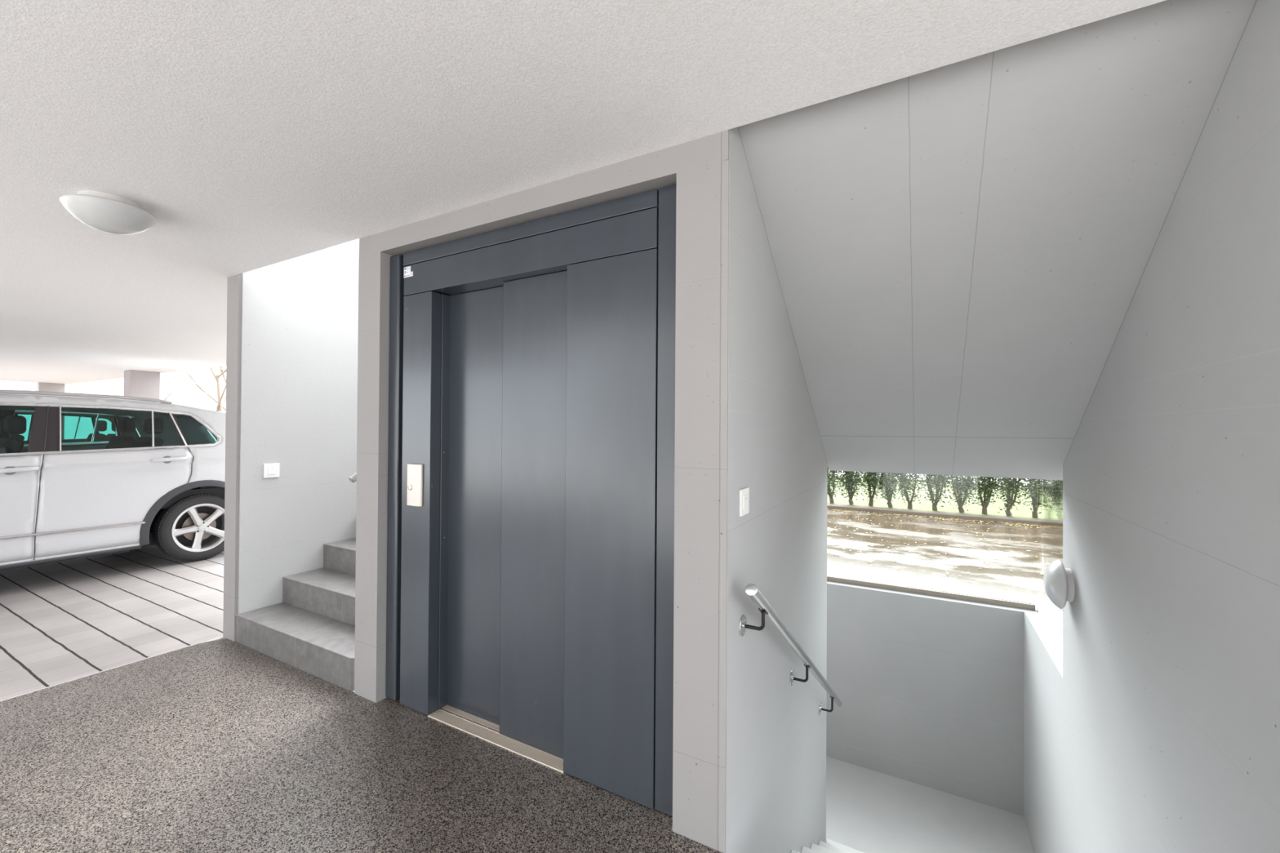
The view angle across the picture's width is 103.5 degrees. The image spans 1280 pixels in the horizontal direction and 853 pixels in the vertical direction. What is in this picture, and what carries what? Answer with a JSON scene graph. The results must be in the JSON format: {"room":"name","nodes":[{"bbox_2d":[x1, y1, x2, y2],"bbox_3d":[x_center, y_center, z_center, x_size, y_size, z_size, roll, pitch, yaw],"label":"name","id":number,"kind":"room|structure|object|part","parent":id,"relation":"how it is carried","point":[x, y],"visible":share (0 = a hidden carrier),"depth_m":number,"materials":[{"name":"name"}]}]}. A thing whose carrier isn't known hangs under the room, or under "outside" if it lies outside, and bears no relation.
{"room":"elevator lobby","nodes":[
{"label":"elevator lobby","id":0,"kind":"room"},
{"bbox_2d":[160,366,226,410],"bbox_3d":[-24.845,-2.630,29.299,4.214,8.238,7.540,0,0,0],"label":"bare tree","id":1,"kind":"object","parent":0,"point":[215,368],"visible":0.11,"depth_m":28.31,"materials":[{"name":"brown plant"}]},
{"bbox_2d":[209,366,226,412],"bbox_3d":[-20.658,-2.443,25.367,6.135,7.860,5.489,0,0,29],"label":"bare tree","id":2,"kind":"object","parent":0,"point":[220,406],"visible":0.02,"depth_m":24.63,"materials":[{"name":"brown plant"}]},
{"bbox_2d":[222,274,242,641],"bbox_3d":[-2.902,0.268,3.594,0.165,2.677,0.021,0,0,29],"label":"wall pillar","id":3,"kind":"structure","parent":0,"point":[233,286],"depth_m":3.57,"materials":[{"name":"paint"}]},
{"bbox_2d":[231,248,359,613],"bbox_3d":[-1.493,0.108,6.116,0.179,3.050,5.754,0,0,29],"label":"wall","id":4,"kind":"structure","parent":0,"point":[300,314],"depth_m":3.86,"materials":[{"name":"paint"}]},
{"bbox_2d":[263,463,279,478],"bbox_3d":[-2.714,0.325,3.721,0.013,0.103,0.103,0,0,29],"label":"light switch","id":5,"kind":"object","parent":4,"relation":"attached to","point":[270,470],"visible":1,"depth_m":3.71,"materials":[{"name":"white plastic"}]},
{"bbox_2d":[0,544,720,852],"bbox_3d":[-7.713,1.538,4.039,21.800,0.120,9.600,0,0,29],"label":"floor","id":6,"kind":"structure","parent":0,"point":[225,745],"depth_m":2.31,"materials":[{"name":"stone"}]},
{"bbox_2d":[35,382,65,439],"bbox_3d":[-14.826,0.202,12.674,0.330,2.578,0.435,0,0,29],"label":"column","id":7,"kind":"structure","parent":6,"relation":"on","point":[47,387],"depth_m":12.59,"materials":[{"name":"concrete"}]},
{"bbox_2d":[61,382,84,439],"bbox_3d":[-14.366,0.145,12.751,0.098,2.700,0.465,0,0,29],"label":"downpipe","id":8,"kind":"object","parent":6,"relation":"on","point":[82,384],"visible":0.03,"depth_m":12.88,"materials":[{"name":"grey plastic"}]},
{"bbox_2d":[0,635,225,701],"bbox_3d":[-3.770,1.551,2.169,0.090,0.119,3.360,0,0,29],"label":"trim","id":9,"kind":"structure","parent":6,"relation":"attached to","point":[220,637],"depth_m":3.18,"materials":[{"name":"silver metal"}]},
{"bbox_2d":[0,389,226,571],"bbox_3d":[-6.439,0.576,4.852,2.363,1.834,4.961,0,0,29],"label":"car","id":10,"kind":"object","parent":6,"relation":"on","point":[59,503],"visible":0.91,"depth_m":5.06,"materials":[{"name":"white paint"}]},
{"bbox_3d":[-6.158,0.398,4.525,0.500,0.588,0.749,0,0,29],"label":"seat","id":11,"kind":"part","parent":10,"relation":"part of","materials":[{"name":"black leather"}]},
{"bbox_3d":[-5.519,0.383,4.451,0.068,0.052,0.294,0,0,29],"label":"door handle","id":12,"kind":"part","parent":10,"relation":"part of","materials":[{"name":"white paint"}]},
{"bbox_3d":[-5.763,0.718,4.106,0.061,0.946,1.170,0,0,29],"label":"door","id":13,"kind":"part","parent":10,"relation":"part of","materials":[{"name":"white paint"}]},
{"bbox_3d":[-6.883,0.706,5.998,0.064,0.981,1.146,0,0,29],"label":"door","id":14,"kind":"part","parent":10,"relation":"part of","materials":[{"name":"white paint"}]},
{"bbox_3d":[-5.601,1.232,4.419,0.040,0.040,1.820,0,0,29],"label":"sill trim","id":15,"kind":"part","parent":10,"relation":"part of","materials":[{"name":"grey plastic"}]},
{"bbox_3d":[-5.566,0.978,4.402,0.033,0.039,1.860,0,0,29],"label":"door trim","id":16,"kind":"part","parent":10,"relation":"part of","materials":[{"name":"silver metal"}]},
{"bbox_2d":[9,409,151,445],"bbox_3d":[-9.042,0.573,6.989,2.363,1.834,4.961,0,0,29],"label":"car","id":17,"kind":"object","parent":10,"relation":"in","point":[101,426],"visible":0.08,"depth_m":8.12,"materials":[{"name":"grey metal"}]},
{"bbox_3d":[-8.767,0.395,6.666,0.500,0.588,0.749,0,0,29],"label":"seat","id":18,"kind":"part","parent":17,"relation":"part of","materials":[{"name":"black leather"}]},
{"bbox_3d":[-9.492,0.704,8.139,0.064,0.981,1.146,0,0,29],"label":"door","id":19,"kind":"part","parent":17,"relation":"part of","materials":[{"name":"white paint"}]},
{"bbox_3d":[-8.981,0.403,7.929,0.500,0.588,0.749,0,0,29],"label":"seat","id":20,"kind":"part","parent":17,"relation":"part of","materials":[{"name":"black leather"}]},
{"bbox_3d":[-8.281,0.405,7.540,0.500,0.588,0.749,0,0,29],"label":"seat","id":21,"kind":"part","parent":17,"relation":"part of","materials":[{"name":"black leather"}]},
{"bbox_3d":[-5.577,-0.291,4.910,0.053,0.087,1.574,0,0,29],"label":"roof rail","id":22,"kind":"part","parent":10,"relation":"part of","materials":[{"name":"silver metal"}]},
{"bbox_3d":[-5.511,0.035,4.716,0.182,0.502,2.616,0,0,29],"label":"window trim","id":23,"kind":"part","parent":10,"relation":"part of","materials":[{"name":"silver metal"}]},
{"bbox_3d":[-5.226,0.711,5.077,0.064,0.981,1.146,0,0,29],"label":"door","id":24,"kind":"part","parent":10,"relation":"part of","materials":[{"name":"white paint"}]},
{"bbox_3d":[-6.372,0.405,5.788,0.500,0.588,0.749,0,0,29],"label":"seat","id":25,"kind":"part","parent":10,"relation":"part of","materials":[{"name":"black leather"}]},
{"bbox_3d":[-5.673,0.407,5.399,0.500,0.588,0.749,0,0,29],"label":"seat","id":26,"kind":"part","parent":10,"relation":"part of","materials":[{"name":"black leather"}]},
{"bbox_3d":[-5.001,0.349,5.376,0.068,0.052,0.294,0,0,29],"label":"door handle","id":27,"kind":"part","parent":10,"relation":"part of","materials":[{"name":"white paint"}]},
{"bbox_3d":[-4.924,0.918,5.678,0.158,0.639,1.073,0,0,27],"label":"arch trim","id":28,"kind":"part","parent":10,"relation":"part of","materials":[{"name":"grey plastic"}]},
{"bbox_2d":[123,369,159,399],"bbox_3d":[-9.713,0.216,9.834,0.330,2.578,0.435,0,0,29],"label":"column","id":29,"kind":"structure","parent":6,"relation":"on","point":[140,384],"depth_m":9.72,"materials":[{"name":"concrete"}]},
{"bbox_2d":[235,537,355,691],"bbox_3d":[-1.378,0.764,4.730,1.395,1.520,3.495,0,0,29],"label":"staircase","id":30,"kind":"structure","parent":6,"relation":"on","point":[312,631],"depth_m":3.41,"materials":[{"name":"grey stone"}]},
{"bbox_2d":[0,0,1166,384],"bbox_3d":[-7.146,-1.241,4.840,21.000,0.300,6.900,0,0,29],"label":"ceiling","id":31,"kind":"structure","parent":0,"point":[255,134],"depth_m":1.68,"materials":[{"name":"white paint"}]},
{"bbox_2d":[58,190,157,235],"bbox_3d":[-2.526,-1.001,2.409,0.326,0.151,0.326,0,0,29],"label":"ceiling lamp","id":32,"kind":"object","parent":31,"relation":"attached to","point":[108,213],"visible":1,"depth_m":2.33,"materials":[{"name":"white glass"}]},
{"bbox_2d":[354,126,827,852],"bbox_3d":[-0.112,0.722,3.300,2.193,5.400,2.225,0,0,29],"label":"wall","id":33,"kind":"structure","parent":0,"point":[699,167],"depth_m":2.09,"materials":[{"name":"paint"}]},
{"bbox_2d":[348,471,356,482],"bbox_3d":[-1.187,-0.287,3.719,0.099,1.243,1.881,0,0,29],"label":"handrail","id":34,"kind":"object","parent":33,"relation":"attached to","point":[353,477],"visible":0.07,"depth_m":2.92,"materials":[{"name":"silver metal"}]},
{"bbox_2d":[385,183,676,816],"bbox_3d":[-0.589,0.280,2.450,1.784,2.470,0.212,0,0,29],"label":"elevator","id":35,"kind":"object","parent":33,"relation":"attached to","point":[531,444],"visible":0.97,"depth_m":2.34,"materials":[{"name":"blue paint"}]},
{"bbox_3d":[-1.342,0.278,2.845,0.084,2.458,0.123,0,0,29],"label":"frame post","id":36,"kind":"part","parent":35,"relation":"part of","materials":[{"name":"blue paint"}]},
{"bbox_3d":[-1.198,0.311,2.683,0.105,0.222,0.020,0,0,29],"label":"call panel","id":37,"kind":"part","parent":35,"relation":"part of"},
{"bbox_3d":[-1.160,0.399,2.760,0.234,2.218,0.153,0,0,29],"label":"jamb panel","id":38,"kind":"part","parent":35,"relation":"part of","materials":[{"name":"blue paint"}]},
{"bbox_3d":[-0.808,0.397,2.624,0.560,2.220,0.025,0,0,29],"label":"door panel","id":39,"kind":"part","parent":35,"relation":"part of","materials":[{"name":"blue paint"}]},
{"bbox_3d":[-0.683,1.511,2.483,0.882,0.008,0.154,0,0,29],"label":"door sill","id":40,"kind":"part","parent":35,"relation":"part of","materials":[{"name":"metal"}]},
{"bbox_3d":[-0.578,-0.912,2.451,1.561,0.069,0.152,0,0,29],"label":"header panel","id":41,"kind":"part","parent":35,"relation":"part of","materials":[{"name":"blue paint"}]},
{"bbox_3d":[-0.575,-0.793,2.448,1.553,0.160,0.153,0,0,29],"label":"header panel","id":42,"kind":"part","parent":35,"relation":"part of","materials":[{"name":"blue paint"}]},
{"bbox_3d":[-0.414,0.398,2.348,0.602,2.220,0.026,0,0,29],"label":"door panel","id":43,"kind":"part","parent":35,"relation":"part of","materials":[{"name":"blue paint"}]},
{"bbox_3d":[-0.121,0.401,2.129,0.443,2.218,0.059,0,0,29],"label":"panel","id":44,"kind":"part","parent":35,"relation":"part of","materials":[{"name":"blue paint"}]},
{"bbox_3d":[0.145,0.282,2.039,0.101,2.458,0.149,0,0,29],"label":"frame post","id":45,"kind":"part","parent":35,"relation":"part of","materials":[{"name":"grey metal"}]},
{"bbox_2d":[739,487,749,516],"bbox_3d":[0.407,0.292,1.960,0.013,0.103,0.103,0,0,29],"label":"light switch","id":46,"kind":"object","parent":33,"relation":"attached to","point":[744,493],"visible":1,"depth_m":1.94,"materials":[{"name":"white plastic"}]},
{"bbox_2d":[738,583,842,715],"bbox_3d":[0.908,1.313,2.775,0.104,1.494,2.282,0,0,29],"label":"handrail","id":47,"kind":"object","parent":33,"relation":"attached to","point":[752,590],"visible":1,"depth_m":2.18,"materials":[{"name":"silver metal"}]},
{"bbox_3d":[0.401,0.771,1.954,0.012,0.082,0.082,0,0,29],"label":"wall plate","id":48,"kind":"part","parent":47,"relation":"part of","materials":[{"name":"silver metal"}]},
{"bbox_3d":[0.816,1.348,2.703,0.012,0.082,0.082,0,0,29],"label":"wall plate","id":49,"kind":"part","parent":47,"relation":"part of","materials":[{"name":"silver metal"}]},
{"bbox_3d":[1.241,1.940,3.471,0.012,0.082,0.082,0,0,29],"label":"wall plate","id":50,"kind":"part","parent":47,"relation":"part of","materials":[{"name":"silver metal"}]},
{"bbox_2d":[826,755,1033,852],"bbox_3d":[1.345,3.285,4.446,3.448,0.200,1.210,0,0,29],"label":"floor","id":51,"kind":"structure","parent":0,"point":[868,811],"depth_m":4.09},
{"bbox_2d":[791,838,864,852],"bbox_3d":[1.407,2.551,2.396,1.348,1.673,2.328,0,0,29],"label":"staircase","id":52,"kind":"structure","parent":51,"relation":"on","point":[829,846],"depth_m":3.40,"materials":[{"name":"grey concrete"}]},
{"bbox_2d":[826,581,1038,816],"bbox_3d":[1.823,2.457,5.044,3.700,1.870,0.285,0,0,29],"label":"wall","id":53,"kind":"structure","parent":0,"point":[930,689],"depth_m":4.47,"materials":[{"name":"paint"}]},
{"bbox_2d":[826,479,1038,610],"bbox_3d":[1.758,0.918,5.066,3.558,1.212,0.056,0,0,29],"label":"window","id":54,"kind":"structure","parent":53,"relation":"in","point":[1011,603],"depth_m":4.51,"materials":[{"name":"grey metal"}]},
{"bbox_3d":[1.745,1.500,5.066,3.538,0.047,0.056,0,0,29],"label":"frame","id":55,"kind":"part","parent":54,"relation":"part of","materials":[{"name":"grey metal"}]},
{"bbox_3d":[1.758,0.916,5.066,3.558,1.209,0.014,0,0,29],"label":"pane","id":56,"kind":"part","parent":54,"relation":"part of","materials":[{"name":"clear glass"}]},
{"bbox_2d":[738,0,1255,479],"bbox_3d":[1.512,-0.585,2.427,1.492,1.816,2.380,0,0,29],"label":"ceiling","id":57,"kind":"structure","parent":0,"point":[961,251],"depth_m":2.00,"materials":[{"name":"paint"}]},
{"bbox_2d":[1023,0,1279,852],"bbox_3d":[2.411,0.983,2.560,0.237,4.900,3.515,0,0,29],"label":"wall","id":58,"kind":"structure","parent":0,"point":[1171,464],"depth_m":1.63,"materials":[{"name":"paint"}]},
{"bbox_2d":[1036,479,1062,648],"bbox_3d":[3.026,0.910,3.578,0.130,1.202,1.430,0,0,29],"label":"window","id":59,"kind":"structure","parent":58,"relation":"in","point":[1051,490],"depth_m":3.85,"materials":[{"name":"clear glass"}]},
{"bbox_3d":[3.022,1.480,3.574,0.130,0.062,1.430,0,0,29],"label":"frame","id":60,"kind":"part","parent":59,"relation":"part of","materials":[{"name":"white paint"}]},
{"bbox_2d":[1043,559,1075,608],"bbox_3d":[2.391,0.901,2.895,0.121,0.276,0.276,0,0,29],"label":"wall lamp","id":61,"kind":"object","parent":58,"relation":"attached to","point":[1058,580],"visible":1,"depth_m":2.82,"materials":[{"name":"white glass"}]},
{"label":"outside","id":62,"kind":"structure","parent":0,"visible":0},
{"bbox_2d":[826,475,1041,519],"bbox_3d":[-6.302,1.730,19.554,110.000,0.330,7.100,0,0,29],"label":"lawn","id":63,"kind":"structure","parent":62,"point":[1023,511],"depth_m":10.38,"materials":[{"name":"green plant"}]},
{"bbox_2d":[118,373,191,402],"bbox_3d":[-36.284,-1.228,38.187,3.722,5.416,4.888,1,0,-31],"label":"bare tree","id":64,"kind":"object","parent":63,"relation":"on","point":[166,397],"visible":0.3,"depth_m":38.02,"materials":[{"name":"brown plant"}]},
{"bbox_2d":[826,466,858,502],"bbox_3d":[3.894,0.948,10.323,0.796,1.240,0.814,0,0,-9],"label":"shrub","id":65,"kind":"object","parent":63,"relation":"on","point":[833,475],"visible":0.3,"depth_m":10.27,"materials":[{"name":"green plant"}]},
{"bbox_3d":[3.889,1.065,10.319,0.259,1.006,0.460,0,0,-10],"label":"stem","id":66,"kind":"part","parent":65,"relation":"part of","materials":[{"name":"green plant"}]},
{"bbox_2d":[831,470,868,504],"bbox_3d":[4.271,0.949,10.154,0.775,1.252,0.783,0,0,-18],"label":"shrub","id":67,"kind":"object","parent":63,"relation":"on","point":[849,477],"visible":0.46,"depth_m":10.11,"materials":[{"name":"green plant"}]},
{"bbox_3d":[4.238,1.061,10.184,0.251,1.027,0.461,0,0,0],"label":"stem","id":68,"kind":"part","parent":67,"relation":"part of","materials":[{"name":"green plant"}]},
{"bbox_2d":[849,471,892,506],"bbox_3d":[4.548,0.933,10.009,0.751,1.272,0.834,0,0,0],"label":"shrub","id":69,"kind":"object","parent":63,"relation":"on","point":[870,477],"visible":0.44,"depth_m":9.90,"materials":[{"name":"green plant"}]},
{"bbox_3d":[4.565,1.057,9.915,0.273,1.023,0.291,0,-1,41],"label":"stem","id":70,"kind":"part","parent":69,"relation":"part of","materials":[{"name":"green plant"}]},
{"bbox_2d":[871,472,912,507],"bbox_3d":[4.856,0.940,9.818,0.828,1.278,0.760,0,0,6],"label":"shrub","id":71,"kind":"object","parent":63,"relation":"on","point":[888,493],"visible":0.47,"depth_m":9.77,"materials":[{"name":"green plant"}]},
{"bbox_3d":[4.828,1.036,9.833,0.247,1.085,0.264,0,0,-16],"label":"stem","id":72,"kind":"part","parent":71,"relation":"part of","materials":[{"name":"green plant"}]},
{"bbox_2d":[888,473,925,508],"bbox_3d":[5.123,0.953,9.649,0.743,1.226,0.789,0,0,29],"label":"shrub","id":73,"kind":"object","parent":63,"relation":"on","point":[904,482],"visible":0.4,"depth_m":9.58,"materials":[{"name":"green plant"}]},
{"bbox_3d":[5.102,1.077,9.646,0.249,0.979,0.304,0,0,7],"label":"stem","id":74,"kind":"part","parent":73,"relation":"part of","materials":[{"name":"green plant"}]},
{"bbox_2d":[915,474,960,510],"bbox_3d":[5.520,0.931,9.485,0.868,1.280,0.872,0,0,29],"label":"shrub","id":75,"kind":"object","parent":63,"relation":"on","point":[936,481],"visible":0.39,"depth_m":9.40,"materials":[{"name":"green plant"}]},
{"bbox_3d":[5.586,1.065,9.428,0.395,1.013,0.406,0,-1,39],"label":"stem","id":76,"kind":"part","parent":75,"relation":"part of","materials":[{"name":"green plant"}]},
{"bbox_2d":[940,475,984,512],"bbox_3d":[5.891,0.946,9.278,0.800,1.271,0.912,0,0,29],"label":"shrub","id":77,"kind":"object","parent":63,"relation":"on","point":[964,486],"visible":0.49,"depth_m":9.20,"materials":[{"name":"green plant"}]},
{"bbox_3d":[5.903,1.051,9.231,0.333,1.062,0.362,1,0,-32],"label":"stem","id":78,"kind":"part","parent":77,"relation":"part of","materials":[{"name":"green plant"}]},
{"bbox_2d":[964,476,1004,514],"bbox_3d":[6.225,0.947,9.110,0.775,1.243,0.768,0,0,29],"label":"shrub","id":79,"kind":"object","parent":63,"relation":"on","point":[988,482],"visible":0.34,"depth_m":9.04,"materials":[{"name":"green plant"}]},
{"bbox_3d":[6.182,1.040,9.105,0.454,1.056,0.208,0,0,1],"label":"stem","id":80,"kind":"part","parent":79,"relation":"part of","materials":[{"name":"green plant"}]},
{"bbox_2d":[991,477,1035,515],"bbox_3d":[6.485,0.958,8.852,0.727,1.251,0.975,0,0,29],"label":"shrub","id":81,"kind":"object","parent":63,"relation":"on","point":[1011,483],"visible":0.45,"depth_m":8.81,"materials":[{"name":"green plant"}]},
{"bbox_3d":[6.464,1.078,8.780,0.274,1.009,0.336,0,0,29],"label":"stem","id":82,"kind":"part","parent":81,"relation":"part of","materials":[{"name":"green plant"}]},
{"bbox_2d":[1018,478,1041,517],"bbox_3d":[6.835,0.969,8.690,0.824,1.261,0.818,0,0,29],"label":"shrub","id":83,"kind":"object","parent":63,"relation":"on","point":[1033,483],"visible":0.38,"depth_m":8.68,"materials":[{"name":"green plant"}]},
{"bbox_3d":[6.832,1.099,8.744,0.224,0.946,0.339,0,0,16],"label":"stem","id":84,"kind":"part","parent":83,"relation":"part of","materials":[{"name":"green plant"}]},
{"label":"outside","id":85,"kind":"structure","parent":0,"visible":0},
{"bbox_2d":[835,471,1030,484],"bbox_3d":[-1.568,1.824,28.077,110.000,0.320,12.400,0,0,29],"label":"footpath","id":86,"kind":"structure","parent":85,"point":[855,472],"depth_m":16.24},
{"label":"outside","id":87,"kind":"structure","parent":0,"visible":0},
{"bbox_2d":[826,509,1041,604],"bbox_3d":[-11.837,1.642,9.589,110.000,0.296,15.300,0,0,29],"label":"ground","id":88,"kind":"structure","parent":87,"point":[971,554],"depth_m":6.24,"materials":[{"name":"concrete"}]},
{"bbox_2d":[826,508,1040,577],"bbox_3d":[4.437,1.569,6.954,9.023,0.012,4.111,0,0,29],"label":"fallen leaves","id":89,"kind":"object","parent":88,"relation":"on","point":[920,517],"visible":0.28,"depth_m":8.26,"materials":[{"name":"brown plant"}]},
{"bbox_2d":[826,503,1041,525],"bbox_3d":[-8.074,1.676,16.364,110.000,0.370,0.200,0,0,29],"label":"kerb","id":90,"kind":"object","parent":88,"relation":"on","point":[871,509],"depth_m":8.88,"materials":[{"name":"concrete"}]}
]}

